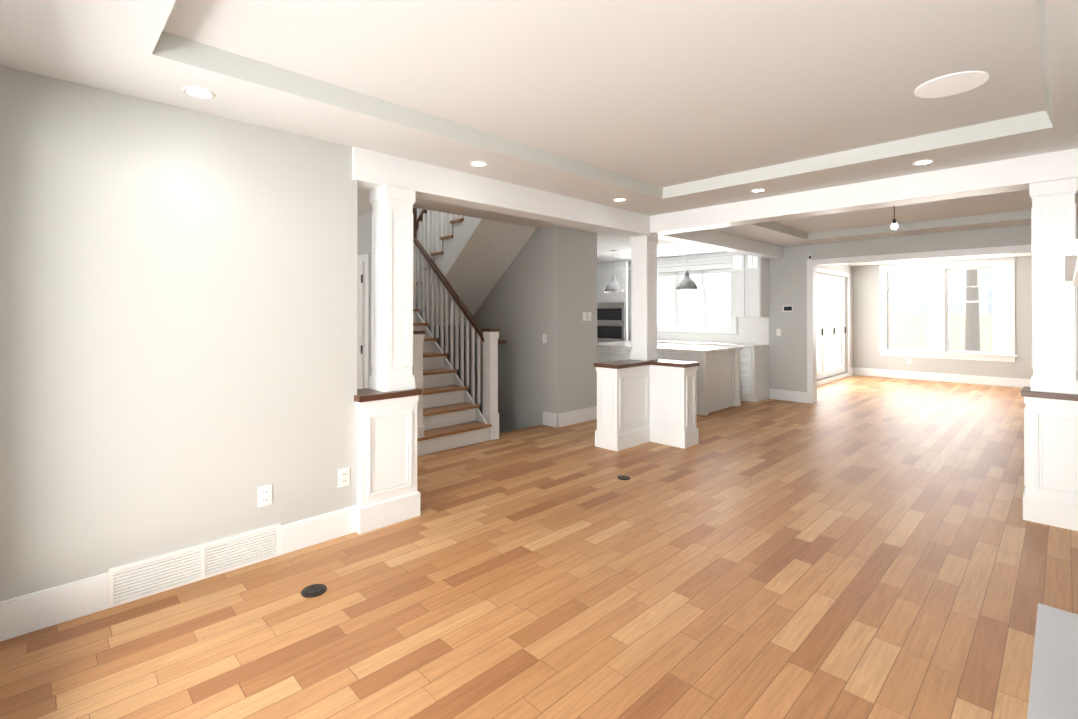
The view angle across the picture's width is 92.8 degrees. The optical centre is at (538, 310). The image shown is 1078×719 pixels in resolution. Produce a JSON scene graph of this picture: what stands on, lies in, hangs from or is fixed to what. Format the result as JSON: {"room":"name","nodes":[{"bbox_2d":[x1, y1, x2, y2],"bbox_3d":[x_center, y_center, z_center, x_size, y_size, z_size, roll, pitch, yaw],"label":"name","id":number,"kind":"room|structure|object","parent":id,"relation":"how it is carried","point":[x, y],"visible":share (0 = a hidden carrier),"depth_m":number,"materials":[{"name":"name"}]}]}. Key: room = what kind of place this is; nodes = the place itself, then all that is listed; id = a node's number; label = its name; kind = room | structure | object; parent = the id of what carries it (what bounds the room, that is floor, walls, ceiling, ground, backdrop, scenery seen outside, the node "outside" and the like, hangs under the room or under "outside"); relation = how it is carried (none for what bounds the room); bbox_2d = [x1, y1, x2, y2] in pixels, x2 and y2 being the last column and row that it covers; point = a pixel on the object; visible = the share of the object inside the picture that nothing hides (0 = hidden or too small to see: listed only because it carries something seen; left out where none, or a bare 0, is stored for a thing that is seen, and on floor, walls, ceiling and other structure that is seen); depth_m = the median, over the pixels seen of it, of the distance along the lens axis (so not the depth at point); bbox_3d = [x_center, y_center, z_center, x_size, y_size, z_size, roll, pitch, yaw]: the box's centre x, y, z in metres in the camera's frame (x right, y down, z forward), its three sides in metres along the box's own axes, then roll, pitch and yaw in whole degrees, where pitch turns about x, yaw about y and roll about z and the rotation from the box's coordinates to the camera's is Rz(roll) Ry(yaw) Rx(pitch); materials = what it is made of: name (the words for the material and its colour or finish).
{"room":"empty living room","nodes":[
{"label":"empty living room","id":0,"kind":"room"},
{"bbox_2d":[0,0,179,59],"bbox_3d":[-0.946,-1.157,1.041,0.660,0.101,2.610,0,0,-44],"label":"ceiling soffit","id":1,"kind":"structure","parent":0,"point":[129,47],"depth_m":1.94,"materials":[{"name":"paint"}]},
{"bbox_2d":[0,66,356,600],"bbox_3d":[-1.986,0.143,2.828,1.975,2.680,0.150,0,0,-44],"label":"wall","id":2,"kind":"structure","parent":0,"point":[178,328],"depth_m":2.71,"materials":[{"name":"beige paint"}]},
{"bbox_2d":[109,523,280,607],"bbox_3d":[-1.855,1.388,2.833,0.800,0.190,0.014,0,0,-44],"label":"air vent","id":3,"kind":"object","parent":2,"relation":"in","point":[133,581],"visible":1,"depth_m":2.79,"materials":[{"name":"white metal"}]},
{"bbox_2d":[258,484,271,506],"bbox_3d":[-1.631,1.106,3.056,0.075,0.118,0.010,0,0,-44],"label":"outlet","id":4,"kind":"object","parent":2,"relation":"attached to","point":[264,495],"visible":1,"depth_m":3.05,"materials":[{"name":"white plastic"}]},
{"bbox_2d":[338,467,349,487],"bbox_3d":[-1.288,1.105,3.391,0.075,0.118,0.010,0,0,-44],"label":"outlet","id":5,"kind":"object","parent":2,"relation":"attached to","point":[343,476],"visible":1,"depth_m":3.39,"materials":[{"name":"white plastic"}]},
{"bbox_2d":[0,245,1030,641],"bbox_3d":[3.394,0.337,6.229,14.130,2.330,5.430,0,0,-44],"label":"baseboard","id":6,"kind":"structure","parent":2,"relation":"attached to","point":[46,607],"depth_m":3.38,"materials":[{"name":"white wood"}]},
{"bbox_2d":[0,12,696,215],"bbox_3d":[-0.413,-1.141,3.824,5.310,0.101,0.630,0,0,-44],"label":"ceiling soffit","id":7,"kind":"structure","parent":0,"point":[248,90],"depth_m":2.81,"materials":[{"name":"paint"}]},
{"bbox_2d":[182,86,215,98],"bbox_3d":[-1.715,-1.095,2.589,0.144,0.006,0.144,0,0,-44],"label":"recessed light","id":8,"kind":"object","parent":7,"relation":"attached to","point":[197,92],"visible":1,"depth_m":2.58,"materials":[{"name":"white"}]},
{"bbox_2d":[469,161,487,166],"bbox_3d":[-0.448,-1.088,3.824,0.144,0.006,0.144,0,0,-44],"label":"recessed light","id":9,"kind":"object","parent":7,"relation":"attached to","point":[478,164],"visible":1,"depth_m":3.82,"materials":[{"name":"white"}]},
{"bbox_2d":[612,198,626,201],"bbox_3d":[0.791,-1.081,5.032,0.144,0.006,0.144,0,0,-44],"label":"recessed light","id":10,"kind":"object","parent":7,"relation":"attached to","point":[619,199],"visible":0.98,"depth_m":5.02,"materials":[{"name":"white"}]},
{"bbox_2d":[357,211,371,376],"bbox_3d":[-2.470,-1.298,6.351,0.110,5.600,3.220,0,0,-44],"label":"wall","id":11,"kind":"structure","parent":0,"point":[364,233],"depth_m":5.70,"materials":[{"name":"beige paint"}]},
{"bbox_2d":[357,253,369,388],"bbox_3d":[-2.223,0.440,5.968,0.053,2.120,1.000,0,0,-44],"label":"hall door","id":12,"kind":"structure","parent":11,"relation":"in","point":[363,318],"depth_m":5.67,"materials":[{"name":"white wood"}]},
{"bbox_2d":[416,208,419,281],"bbox_3d":[-0.750,-0.526,10.377,14.280,7.100,0.150,0,0,-44],"label":"wall","id":13,"kind":"structure","parent":0,"point":[418,212],"depth_m":8.94,"materials":[{"name":"beige paint"}]},
{"bbox_2d":[420,209,596,433],"bbox_3d":[-0.638,-0.538,8.056,0.800,7.100,3.330,0,0,-44],"label":"wall","id":14,"kind":"structure","parent":0,"point":[546,283],"depth_m":6.94,"materials":[{"name":"beige paint"}]},
{"bbox_2d":[543,334,546,342],"bbox_3d":[0.072,0.374,6.740,0.013,0.118,0.075,0,0,-44],"label":"light switch","id":15,"kind":"object","parent":14,"relation":"attached to","point":[544,338],"visible":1,"depth_m":6.73,"materials":[{"name":"white plastic"}]},
{"bbox_2d":[583,312,586,320],"bbox_3d":[0.622,0.086,6.947,0.070,0.115,0.013,0,0,-44],"label":"light switch","id":16,"kind":"object","parent":14,"relation":"attached to","point":[584,316],"visible":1,"depth_m":6.94,"materials":[{"name":"white plastic"}]},
{"bbox_2d":[0,371,1077,718],"bbox_3d":[2.358,2.318,7.352,14.630,1.620,8.900,0,0,-44],"label":"floor","id":17,"kind":"structure","parent":0,"point":[862,547],"depth_m":2.67,"materials":[{"name":"brown wood"}]},
{"bbox_2d":[301,584,326,597],"bbox_3d":[-1.187,1.476,2.707,0.124,0.012,0.124,0,0,-44],"label":"electrical outlet","id":18,"kind":"object","parent":17,"relation":"on","point":[313,590],"visible":1,"depth_m":2.69,"materials":[{"name":"brown metal"}]},
{"bbox_2d":[354,185,421,533],"bbox_3d":[-1.129,0.307,3.672,0.477,2.360,0.325,0,0,-44],"label":"column","id":19,"kind":"structure","parent":17,"relation":"on","point":[388,493],"depth_m":3.62,"materials":[{"name":"white wood"}]},
{"bbox_2d":[412,208,535,456],"bbox_3d":[-1.676,-0.581,7.080,2.030,4.173,3.260,0,0,-44],"label":"stairs","id":20,"kind":"structure","parent":17,"relation":"on","point":[471,261],"depth_m":6.49,"materials":[{"name":"white wood"}]},
{"bbox_2d":[597,261,627,342],"bbox_3d":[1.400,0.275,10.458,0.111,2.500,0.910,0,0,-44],"label":"tall cabinet","id":21,"kind":"object","parent":17,"relation":"on","point":[612,316],"visible":0.42,"depth_m":10.38,"materials":[{"name":"white wood"}]},
{"bbox_2d":[617,475,630,479],"bbox_3d":[0.755,1.486,4.563,0.116,0.012,0.116,0,0,-44],"label":"electrical outlet","id":22,"kind":"object","parent":17,"relation":"on","point":[622,477],"visible":0.94,"depth_m":4.55,"materials":[{"name":"brown metal"}]},
{"bbox_2d":[594,234,699,450],"bbox_3d":[1.202,0.306,5.709,0.935,2.385,0.765,0,0,-44],"label":"column","id":23,"kind":"structure","parent":17,"relation":"on","point":[645,394],"depth_m":5.72,"materials":[{"name":"white wood"}]},
{"bbox_2d":[597,349,740,415],"bbox_3d":[1.974,1.069,8.534,1.160,0.890,2.300,0,0,-44],"label":"kitchen island","id":24,"kind":"object","parent":17,"relation":"on","point":[718,378],"depth_m":7.74,"materials":[{"name":"white wood"}]},
{"bbox_2d":[597,341,740,352],"bbox_3d":[1.974,0.604,8.537,1.200,0.040,2.340,0,0,-44],"label":"island countertop","id":25,"kind":"structure","parent":24,"relation":"on","point":[661,347],"depth_m":7.98,"materials":[{"name":"white stone"}]},
{"bbox_2d":[627,317,768,401],"bbox_3d":[2.834,0.822,9.458,0.649,1.395,2.500,0,0,-44],"label":"kitchen cabinet","id":26,"kind":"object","parent":17,"relation":"on","point":[752,338],"depth_m":8.79,"materials":[{"name":"white wood"}]},
{"bbox_2d":[1021,177,1077,530],"bbox_3d":[3.831,0.294,3.453,0.310,2.385,0.845,0,0,-44],"label":"column","id":27,"kind":"structure","parent":17,"relation":"on","point":[1050,493],"depth_m":3.56,"materials":[{"name":"white wood"}]},
{"bbox_2d":[1027,239,1077,718],"bbox_3d":[2.096,0.201,1.681,1.820,2.550,0.720,0,0,-44],"label":"fireplace","id":28,"kind":"object","parent":17,"relation":"on","point":[1053,693],"visible":1,"depth_m":2.08,"materials":[{"name":"beige paint"}]},
{"bbox_2d":[162,0,1045,265],"bbox_3d":[2.323,-2.582,7.344,14.130,3.021,8.500,0,0,-44],"label":"ceiling","id":29,"kind":"structure","parent":0,"point":[664,93],"depth_m":2.57,"materials":[{"name":"paint"}]},
{"bbox_2d":[352,147,649,236],"bbox_3d":[-0.054,-0.986,4.731,3.510,0.239,0.210,0,0,-44],"label":"header beam","id":30,"kind":"structure","parent":29,"relation":"attached to","point":[371,170],"depth_m":4.24,"materials":[{"name":"white"}]},
{"bbox_2d":[604,250,622,291],"bbox_3d":[1.323,-0.692,9.082,0.340,0.739,0.340,0,0,-44],"label":"pendant light","id":31,"kind":"object","parent":29,"relation":"hanging from","point":[613,285],"visible":1,"depth_m":9.00,"materials":[{"name":"silver metal"}]},
{"bbox_2d":[676,270,697,289],"bbox_3d":[2.321,-0.698,8.058,0.340,0.739,0.340,0,0,-44],"label":"pendant light","id":32,"kind":"object","parent":29,"relation":"hanging from","point":[686,282],"visible":0.98,"depth_m":7.96,"materials":[{"name":"silver metal"}]},
{"bbox_2d":[658,229,782,258],"bbox_3d":[2.706,-0.984,7.422,3.700,0.214,0.210,0,0,-44],"label":"beam","id":33,"kind":"structure","parent":29,"relation":"attached to","point":[711,239],"depth_m":7.27,"materials":[{"name":"white paint"}]},
{"bbox_2d":[650,148,1077,235],"bbox_3d":[2.667,-0.999,4.633,0.250,0.214,4.150,0,0,-44],"label":"beam","id":34,"kind":"structure","parent":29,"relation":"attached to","point":[1010,175],"depth_m":4.26,"materials":[{"name":"white"}]},
{"bbox_2d":[891,206,897,229],"bbox_3d":[3.809,-1.022,5.503,0.100,0.320,0.100,0,0,-44],"label":"bulb","id":35,"kind":"object","parent":29,"relation":"hanging from","point":[894,225],"visible":0.77,"depth_m":5.49,"materials":[{"name":"white glass"}]},
{"bbox_2d":[914,71,988,97],"bbox_3d":[2.187,-1.195,2.727,0.310,0.006,0.310,0,0,-44],"label":"ceiling speaker","id":36,"kind":"object","parent":29,"relation":"attached to","point":[951,84],"visible":1,"depth_m":2.71,"materials":[{"name":"white plastic"}]},
{"bbox_2d":[708,221,807,242],"bbox_3d":[2.996,-1.123,7.147,2.370,0.101,0.630,0,0,-44],"label":"ceiling soffit","id":37,"kind":"structure","parent":0,"point":[775,233],"depth_m":7.18,"materials":[{"name":"paint"}]},
{"bbox_2d":[817,264,852,372],"bbox_3d":[5.705,0.186,10.592,4.730,2.680,0.150,0,0,-44],"label":"wall","id":38,"kind":"structure","parent":0,"point":[844,268],"depth_m":11.98,"materials":[{"name":"beige paint"}]},
{"bbox_2d":[817,268,849,384],"bbox_3d":[5.994,0.332,10.818,3.340,2.390,0.109,0,0,-44],"label":"door","id":39,"kind":"structure","parent":38,"relation":"in","point":[832,374],"depth_m":11.33,"materials":[{"name":"white wood"}]},
{"bbox_2d":[628,221,1077,398],"bbox_3d":[3.941,0.176,8.906,0.150,2.680,8.500,0,0,-44],"label":"wall","id":40,"kind":"structure","parent":0,"point":[788,346],"depth_m":8.43,"materials":[{"name":"beige paint"}]},
{"bbox_2d":[628,252,737,333],"bbox_3d":[2.599,-0.307,10.192,0.140,1.480,2.790,0,0,-44],"label":"window","id":41,"kind":"structure","parent":40,"relation":"in","point":[674,269],"depth_m":9.73,"materials":[{"name":"white wood"}]},
{"bbox_2d":[728,252,768,316],"bbox_3d":[3.624,-0.472,8.852,0.375,1.177,0.560,0,0,-44],"label":"upper cabinet","id":42,"kind":"object","parent":40,"relation":"attached to","point":[749,286],"visible":0.92,"depth_m":8.72,"materials":[{"name":"white wood"}]},
{"bbox_2d":[776,329,780,335],"bbox_3d":[4.050,0.375,8.677,0.013,0.118,0.075,0,0,-44],"label":"light switch","id":43,"kind":"object","parent":40,"relation":"attached to","point":[778,332],"visible":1,"depth_m":8.68,"materials":[{"name":"white plastic"}]},
{"bbox_2d":[783,306,793,311],"bbox_3d":[4.154,-0.026,8.564,0.023,0.100,0.170,0,0,-44],"label":"thermostat panel","id":44,"kind":"object","parent":40,"relation":"attached to","point":[788,308],"visible":0.93,"depth_m":8.55,"materials":[{"name":"white plastic"}]},
{"bbox_2d":[664,112,1047,207],"bbox_3d":[2.365,-1.139,4.270,0.710,0.101,2.610,0,0,-44],"label":"ceiling soffit","id":45,"kind":"structure","parent":0,"point":[1018,136],"depth_m":3.87,"materials":[{"name":"paint"}]},
{"bbox_2d":[750,188,766,192],"bbox_3d":[1.988,-1.083,4.649,0.144,0.006,0.144,0,0,-44],"label":"recessed light","id":46,"kind":"object","parent":45,"relation":"attached to","point":[758,190],"visible":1,"depth_m":4.65,"materials":[{"name":"white"}]},
{"bbox_2d":[911,159,935,165],"bbox_3d":[2.833,-1.088,3.783,0.144,0.006,0.144,0,0,-44],"label":"recessed light","id":47,"kind":"object","parent":45,"relation":"attached to","point":[923,162],"visible":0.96,"depth_m":3.78,"materials":[{"name":"white"}]},
{"bbox_2d":[768,210,1077,246],"bbox_3d":[5.246,-1.124,7.016,0.630,0.101,3.960,0,0,-44],"label":"ceiling soffit","id":48,"kind":"structure","parent":0,"point":[1015,218],"depth_m":6.85,"materials":[{"name":"paint"}]},
{"bbox_2d":[853,256,1077,378],"bbox_3d":[8.901,0.187,10.809,0.150,2.680,4.300,0,0,-44],"label":"wall","id":49,"kind":"structure","parent":0,"point":[866,314],"depth_m":11.12,"materials":[{"name":"beige paint"}]},
{"bbox_2d":[878,257,1016,361],"bbox_3d":[8.606,-0.005,10.956,0.069,2.086,2.340,0,0,-44],"label":"window","id":50,"kind":"structure","parent":49,"relation":"in","point":[1003,297],"depth_m":10.94,"materials":[{"name":"white wood"}]},
{"bbox_2d":[1035,0,1077,152],"bbox_3d":[1.888,-1.154,1.465,5.310,0.101,0.700,0,0,-44],"label":"ceiling soffit","id":51,"kind":"structure","parent":0,"point":[1057,20],"depth_m":2.36,"materials":[{"name":"paint"}]},
{"bbox_2d":[1075,195,1077,214],"bbox_3d":[5.296,-1.136,4.788,2.370,0.101,0.700,0,0,-44],"label":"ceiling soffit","id":52,"kind":"structure","parent":0,"point":[1076,199],"depth_m":5.24,"materials":[{"name":"paint"}]},
{"label":"outside","id":53,"kind":"structure","parent":0,"visible":0},
{"bbox_3d":[7.805,1.639,13.015,30.330,0.100,24.000,0,0,-44],"label":"ground","id":54,"kind":"structure","parent":53,"visible":0},
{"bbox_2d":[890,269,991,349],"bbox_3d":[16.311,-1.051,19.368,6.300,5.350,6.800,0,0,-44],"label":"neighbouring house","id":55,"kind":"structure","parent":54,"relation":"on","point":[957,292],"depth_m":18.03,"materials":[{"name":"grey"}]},
{"bbox_2d":[890,313,992,351],"bbox_3d":[12.942,0.859,16.631,0.070,1.500,12.000,0,0,-44],"label":"fence","id":56,"kind":"object","parent":54,"relation":"on","point":[921,322],"visible":0.06,"depth_m":16.88,"materials":[{"name":"beige"}]},
{"bbox_2d":[965,269,979,350],"bbox_3d":[10.405,-1.602,13.693,3.225,6.389,3.495,0,0,-44],"label":"tree","id":57,"kind":"object","parent":54,"relation":"on","point":[972,333],"visible":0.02,"depth_m":12.99,"materials":[{"name":"brown plant"}]},
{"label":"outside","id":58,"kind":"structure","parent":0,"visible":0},
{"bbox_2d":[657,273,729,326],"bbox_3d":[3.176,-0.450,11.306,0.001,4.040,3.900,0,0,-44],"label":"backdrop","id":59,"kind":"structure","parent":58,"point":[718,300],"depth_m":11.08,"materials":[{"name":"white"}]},
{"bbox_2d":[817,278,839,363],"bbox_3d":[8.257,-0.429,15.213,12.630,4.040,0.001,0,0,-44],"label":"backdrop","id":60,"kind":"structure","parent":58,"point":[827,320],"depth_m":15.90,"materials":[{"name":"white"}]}
]}

